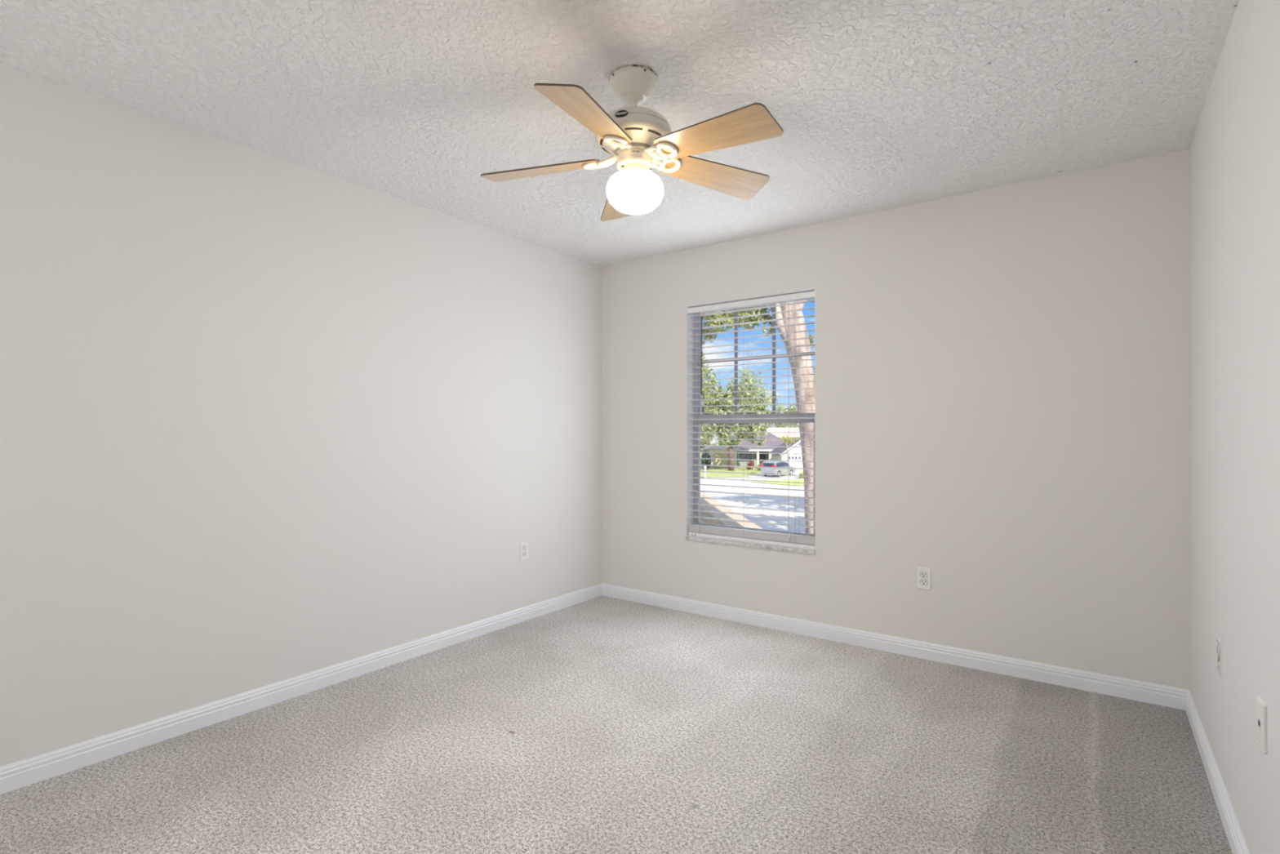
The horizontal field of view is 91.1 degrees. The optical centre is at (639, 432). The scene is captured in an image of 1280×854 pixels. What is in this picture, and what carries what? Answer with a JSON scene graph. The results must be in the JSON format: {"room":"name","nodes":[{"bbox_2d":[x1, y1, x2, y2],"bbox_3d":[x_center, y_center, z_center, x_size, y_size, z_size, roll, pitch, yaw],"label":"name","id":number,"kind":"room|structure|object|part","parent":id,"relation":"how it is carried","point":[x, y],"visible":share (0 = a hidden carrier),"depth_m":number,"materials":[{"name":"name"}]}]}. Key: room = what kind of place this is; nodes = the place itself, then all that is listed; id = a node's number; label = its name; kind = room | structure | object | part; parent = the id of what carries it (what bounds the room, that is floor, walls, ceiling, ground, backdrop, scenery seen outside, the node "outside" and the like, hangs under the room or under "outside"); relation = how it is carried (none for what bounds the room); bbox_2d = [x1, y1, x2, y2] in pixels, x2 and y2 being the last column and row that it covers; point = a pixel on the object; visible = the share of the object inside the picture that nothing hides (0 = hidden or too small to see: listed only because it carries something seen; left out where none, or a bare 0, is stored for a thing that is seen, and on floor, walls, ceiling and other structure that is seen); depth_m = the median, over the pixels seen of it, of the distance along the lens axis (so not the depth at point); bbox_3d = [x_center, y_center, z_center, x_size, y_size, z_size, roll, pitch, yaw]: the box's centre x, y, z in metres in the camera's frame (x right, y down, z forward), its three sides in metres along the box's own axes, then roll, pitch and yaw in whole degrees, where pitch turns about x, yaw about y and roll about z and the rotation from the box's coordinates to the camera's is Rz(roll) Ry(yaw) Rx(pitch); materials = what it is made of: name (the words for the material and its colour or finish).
{"room":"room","nodes":[
{"label":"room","id":0,"kind":"room"},
{"bbox_2d":[0,64,601,766],"bbox_3d":[-1.695,-0.013,2.842,0.140,2.440,4.895,0,0,36],"label":"wall","id":1,"kind":"structure","parent":0,"point":[265,419],"depth_m":2.70,"materials":[{"name":"white paint"}]},
{"bbox_2d":[0,582,601,794],"bbox_3d":[-1.633,1.163,2.797,0.014,0.087,4.615,0,0,36],"label":"baseboard","id":2,"kind":"structure","parent":1,"relation":"attached to","point":[37,768],"depth_m":2.70,"materials":[{"name":"white paint"}]},
{"bbox_2d":[520,541,528,559],"bbox_3d":[-0.742,0.759,4.033,0.009,0.114,0.070,0,0,36],"label":"wall outlet","id":3,"kind":"object","parent":1,"relation":"attached to","point":[523,545],"visible":1,"depth_m":4.03,"materials":[{"name":"white plastic"}]},
{"bbox_2d":[0,595,1232,853],"bbox_3d":[-0.301,1.267,1.832,3.583,0.120,4.895,0,0,36],"label":"floor","id":4,"kind":"structure","parent":0,"point":[602,724],"depth_m":2.27,"materials":[{"name":"carpet"}]},
{"bbox_2d":[0,0,1239,266],"bbox_3d":[-0.301,-1.293,1.832,3.583,0.120,4.895,0,0,36],"label":"ceiling","id":5,"kind":"structure","parent":0,"point":[877,105],"depth_m":2.21,"materials":[{"name":"white paint"}]},
{"bbox_2d":[480,64,783,221],"bbox_3d":[-0.019,-1.000,2.167,1.052,0.468,1.040,0,0,36],"label":"ceiling fan","id":6,"kind":"object","parent":5,"relation":"hanging from","point":[641,139],"visible":1,"depth_m":2.11,"materials":[{"name":"beige wood"}]},
{"bbox_3d":[-0.347,-0.937,2.248,0.424,0.006,0.155,-4,13,10],"label":"blade","id":7,"kind":"part","parent":6,"relation":"part of","materials":[{"name":"brown wood"}]},
{"bbox_3d":[-0.149,-0.950,1.887,0.155,0.006,0.424,15,9,21],"label":"blade","id":8,"kind":"part","parent":6,"relation":"part of","materials":[{"name":"brown wood"}]},
{"bbox_3d":[-0.068,-0.944,2.517,0.155,0.006,0.424,-14,-2,-9],"label":"blade","id":9,"kind":"part","parent":6,"relation":"part of","materials":[{"name":"brown wood"}]},
{"bbox_3d":[-0.018,-0.835,2.191,0.198,0.141,0.198,0,0,36],"label":"lamp shade","id":10,"kind":"part","parent":6,"relation":"part of","materials":[{"name":"white glass"}]},
{"bbox_3d":[0.274,-0.953,2.333,0.424,0.006,0.155,4,-16,-26],"label":"blade","id":11,"kind":"part","parent":6,"relation":"part of","materials":[{"name":"brown wood"}]},
{"bbox_3d":[0.231,-0.936,1.980,0.424,0.006,0.155,5,-11,40],"label":"blade","id":12,"kind":"part","parent":6,"relation":"part of","materials":[{"name":"brown wood"}]},
{"bbox_2d":[601,149,1189,689],"bbox_3d":[1.102,-0.013,3.770,3.303,2.440,0.170,0,0,36],"label":"wall","id":13,"kind":"structure","parent":0,"point":[1002,373],"depth_m":3.23,"materials":[{"name":"white paint"}]},
{"bbox_2d":[684,288,815,554],"bbox_3d":[0.719,-0.065,4.039,0.897,1.571,0.184,0,0,36],"label":"window","id":14,"kind":"structure","parent":13,"relation":"in","point":[689,403],"depth_m":4.24,"materials":[{"name":"grey plastic"}]},
{"bbox_3d":[0.740,-0.075,4.068,0.897,1.549,0.052,0,0,36],"label":"frame","id":15,"kind":"part","parent":14,"relation":"part of","materials":[{"name":"grey plastic"}]},
{"bbox_3d":[0.747,-0.452,4.077,0.837,0.777,0.022,0,0,36],"label":"sash","id":16,"kind":"part","parent":14,"relation":"part of","materials":[{"name":"grey plastic"}]},
{"bbox_3d":[0.719,0.710,4.039,0.897,0.022,0.184,0,0,36],"label":"sill","id":17,"kind":"part","parent":14,"relation":"part of","materials":[{"name":"stone"}]},
{"bbox_2d":[687,290,814,550],"bbox_3d":[0.694,-0.074,4.002,0.891,1.546,0.067,0,0,36],"label":"window blind","id":18,"kind":"object","parent":14,"relation":"attached to","point":[786,540],"visible":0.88,"depth_m":3.98,"materials":[{"name":"white plastic"}]},
{"bbox_3d":[0.415,-0.064,4.212,0.002,1.478,0.053,0,0,40],"label":"ladder cord","id":19,"kind":"part","parent":18,"relation":"part of","materials":[{"name":"white fabric"}]},
{"bbox_3d":[0.697,0.686,4.007,0.879,0.026,0.050,0,0,36],"label":"rail","id":20,"kind":"part","parent":18,"relation":"part of","materials":[{"name":"white plastic"}]},
{"bbox_3d":[0.905,-0.089,3.819,0.009,1.427,0.002,0,0,36],"label":"lift cord","id":21,"kind":"part","parent":18,"relation":"part of","materials":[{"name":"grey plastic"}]},
{"bbox_3d":[0.733,0.275,4.057,0.837,0.788,0.022,0,0,36],"label":"sash","id":22,"kind":"part","parent":14,"relation":"part of","materials":[{"name":"grey"}]},
{"bbox_2d":[601,582,1188,710],"bbox_3d":[1.048,1.163,3.696,3.303,0.087,0.014,0,0,36],"label":"baseboard","id":23,"kind":"structure","parent":13,"relation":"attached to","point":[1140,691],"depth_m":3.33,"materials":[{"name":"white paint"}]},
{"bbox_2d":[916,566,930,589],"bbox_3d":[1.518,0.780,3.360,0.070,0.114,0.009,0,0,36],"label":"wall outlet","id":24,"kind":"object","parent":13,"relation":"attached to","point":[923,574],"visible":1,"depth_m":3.36,"materials":[{"name":"white plastic"}]},
{"bbox_2d":[920,571,927,577],"bbox_3d":[1.516,0.761,3.357,0.038,0.031,0.002,0,0,36],"label":"receptacle","id":25,"kind":"object","parent":24,"relation":"attached to","point":[922,574],"depth_m":3.36,"materials":[{"name":"white plastic"}]},
{"bbox_2d":[920,578,927,585],"bbox_3d":[1.516,0.800,3.357,0.038,0.031,0.002,0,0,36],"label":"receptacle","id":26,"kind":"object","parent":24,"relation":"attached to","point":[922,581],"depth_m":3.36,"materials":[{"name":"white plastic"}]},
{"bbox_2d":[1189,0,1279,853],"bbox_3d":[1.093,-0.013,0.823,0.140,2.440,4.895,0,0,36],"label":"wall","id":27,"kind":"structure","parent":0,"point":[1234,149],"depth_m":1.80,"materials":[{"name":"white paint"}]},
{"bbox_2d":[1185,689,1249,853],"bbox_3d":[1.031,1.163,0.868,0.014,0.087,4.615,0,0,36],"label":"baseboard","id":28,"kind":"structure","parent":27,"relation":"attached to","point":[1235,837],"depth_m":2.06,"materials":[{"name":"white paint"}]},
{"bbox_2d":[1216,637,1221,677],"bbox_3d":[1.911,0.742,2.074,0.005,0.114,0.068,0,0,36],"label":"wall outlet","id":29,"kind":"object","parent":27,"relation":"attached to","point":[1219,643],"visible":1,"depth_m":2.06,"materials":[{"name":"white plastic"}]},
{"bbox_2d":[1256,694,1266,753],"bbox_3d":[1.515,0.710,1.531,0.010,0.118,0.072,0,0,36],"label":"wall plate","id":30,"kind":"object","parent":27,"relation":"attached to","point":[1261,706],"visible":1,"depth_m":1.51,"materials":[{"name":"white plastic"}]},
{"label":"outside","id":31,"kind":"structure","parent":0,"visible":0},
{"bbox_2d":[700,442,761,476],"bbox_3d":[7.040,4.970,201.526,288.904,0.001,292.020,0,0,36],"label":"lawn","id":32,"kind":"structure","parent":31,"point":[740,469],"depth_m":79.96,"materials":[{"name":"green plant"}]},
{"bbox_2d":[700,450,711,468],"bbox_3d":[9.047,3.765,85.869,1.480,2.603,1.493,0,0,-4],"label":"shrub","id":33,"kind":"object","parent":32,"relation":"on","point":[706,462],"visible":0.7,"depth_m":85.79,"materials":[{"name":"green plant"}]},
{"bbox_2d":[700,365,732,453],"bbox_3d":[11.293,-2.498,104.909,7.110,18.160,8.213,0,0,36],"label":"tree","id":34,"kind":"object","parent":32,"relation":"on","point":[708,371],"visible":0.22,"depth_m":103.68,"materials":[{"name":"green plant"}]},
{"bbox_2d":[700,373,770,471],"bbox_3d":[12.117,-1.382,82.374,10.700,13.143,6.608,0,0,-5],"label":"tree","id":35,"kind":"object","parent":32,"relation":"on","point":[751,388],"visible":0.68,"depth_m":81.52,"materials":[{"name":"green plant"}]},
{"bbox_2d":[702,432,783,468],"bbox_3d":[15.898,2.587,93.750,13.183,5.427,14.500,0,0,0],"label":"house","id":36,"kind":"structure","parent":32,"relation":"on","point":[769,436],"depth_m":89.05,"materials":[{"name":"grey paint"}]},
{"bbox_3d":[9.882,3.850,86.990,0.266,2.700,0.220,0,0,0],"label":"corner trim","id":37,"kind":"part","parent":36,"relation":"part of","materials":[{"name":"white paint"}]},
{"bbox_3d":[13.261,3.850,86.990,0.244,2.700,0.220,0,0,0],"label":"corner trim","id":38,"kind":"part","parent":36,"relation":"part of","materials":[{"name":"white paint"}]},
{"bbox_3d":[15.067,3.550,89.520,1.817,1.240,0.080,0,0,0],"label":"pane","id":39,"kind":"part","parent":36,"relation":"part of","materials":[{"name":"grey glass"}]},
{"bbox_2d":[746,460,754,469],"bbox_3d":[14.691,4.388,84.016,1.239,1.554,1.185,0,0,20],"label":"shrub","id":40,"kind":"object","parent":32,"relation":"on","point":[749,464],"visible":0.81,"depth_m":83.88,"materials":[{"name":"red plant"}]},
{"bbox_2d":[724,366,780,427],"bbox_3d":[26.995,-3.080,150.797,12.800,25.146,12.617,0,0,36],"label":"tree","id":41,"kind":"object","parent":32,"relation":"on","point":[763,388],"visible":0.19,"depth_m":149.94,"materials":[{"name":"green plant"}]},
{"bbox_2d":[758,427,799,439],"bbox_3d":[27.882,2.201,118.000,14.119,6.198,12.000,0,0,0],"label":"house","id":42,"kind":"structure","parent":32,"relation":"on","point":[792,435],"depth_m":115.35,"materials":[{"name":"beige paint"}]},
{"bbox_2d":[771,404,799,427],"bbox_3d":[40.561,1.290,165.326,11.345,18.306,10.959,0,0,36],"label":"tree","id":43,"kind":"object","parent":32,"relation":"on","point":[791,408],"visible":0.23,"depth_m":164.47,"materials":[{"name":"green plant"}]},
{"bbox_2d":[768,440,803,471],"bbox_3d":[20.095,3.133,81.948,5.293,4.333,6.903,0,0,0],"label":"house","id":44,"kind":"structure","parent":32,"relation":"on","point":[797,442],"depth_m":78.99,"materials":[{"name":"white paint"}]},
{"bbox_3d":[20.049,3.180,78.920,2.775,0.320,0.040,0,0,0],"label":"pane","id":45,"kind":"part","parent":44,"relation":"part of","materials":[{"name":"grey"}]},
{"bbox_2d":[781,434,795,462],"bbox_3d":[17.933,2.595,75.950,1.707,4.817,0.887,0,0,4],"label":"tree","id":46,"kind":"object","parent":32,"relation":"on","point":[784,436],"visible":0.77,"depth_m":75.93,"materials":[{"name":"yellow plant"}]},
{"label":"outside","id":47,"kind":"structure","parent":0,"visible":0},
{"bbox_2d":[700,491,762,528],"bbox_3d":[-0.129,0.781,6.319,3.303,1.199,3.300,0,0,4],"label":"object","id":48,"kind":"structure","parent":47,"point":[711,501],"depth_m":5.81,"materials":[{"name":"beige"}]},
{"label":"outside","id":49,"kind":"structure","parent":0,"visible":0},
{"bbox_2d":[700,476,804,533],"bbox_3d":[10.000,5.000,39.000,119.704,0.001,112.107,0,0,36],"label":"street","id":50,"kind":"structure","parent":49,"point":[713,482],"depth_m":47.61,"materials":[{"name":"grey asphalt"}]},
{"bbox_2d":[702,299,814,533],"bbox_3d":[2.137,0.237,11.896,2.779,9.478,2.413,0,0,3],"label":"tree","id":51,"kind":"object","parent":50,"relation":"on","point":[799,306],"visible":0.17,"depth_m":10.88,"materials":[{"name":"green plant"}]},
{"bbox_2d":[799,471,804,478],"bbox_3d":[17.602,4.670,68.039,0.872,0.955,0.860,0,0,14],"label":"shrub","id":52,"kind":"object","parent":50,"relation":"on","point":[801,473],"visible":0.45,"depth_m":67.93,"materials":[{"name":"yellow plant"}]},
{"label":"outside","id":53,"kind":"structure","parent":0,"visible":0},
{"bbox_2d":[746,471,799,477],"bbox_3d":[18.418,4.950,73.585,10.370,0.001,15.542,0,0,36],"label":"driveway","id":54,"kind":"structure","parent":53,"point":[794,473],"depth_m":70.76,"materials":[{"name":"concrete"}]},
{"bbox_2d":[760,461,795,476],"bbox_3d":[15.723,4.072,71.483,1.920,1.765,4.820,0,0,41],"label":"minivan","id":55,"kind":"object","parent":54,"relation":"on","point":[765,464],"visible":0.8,"depth_m":70.03,"materials":[{"name":"silver metal"}]},
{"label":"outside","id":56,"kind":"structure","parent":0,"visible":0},
{"bbox_2d":[752,479,804,485],"bbox_3d":[16.284,4.960,63.144,8.659,0.001,9.115,0,0,36],"label":"grass strip","id":57,"kind":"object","parent":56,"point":[778,480],"visible":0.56,"depth_m":62.75,"materials":[{"name":"green plant"}]}
]}

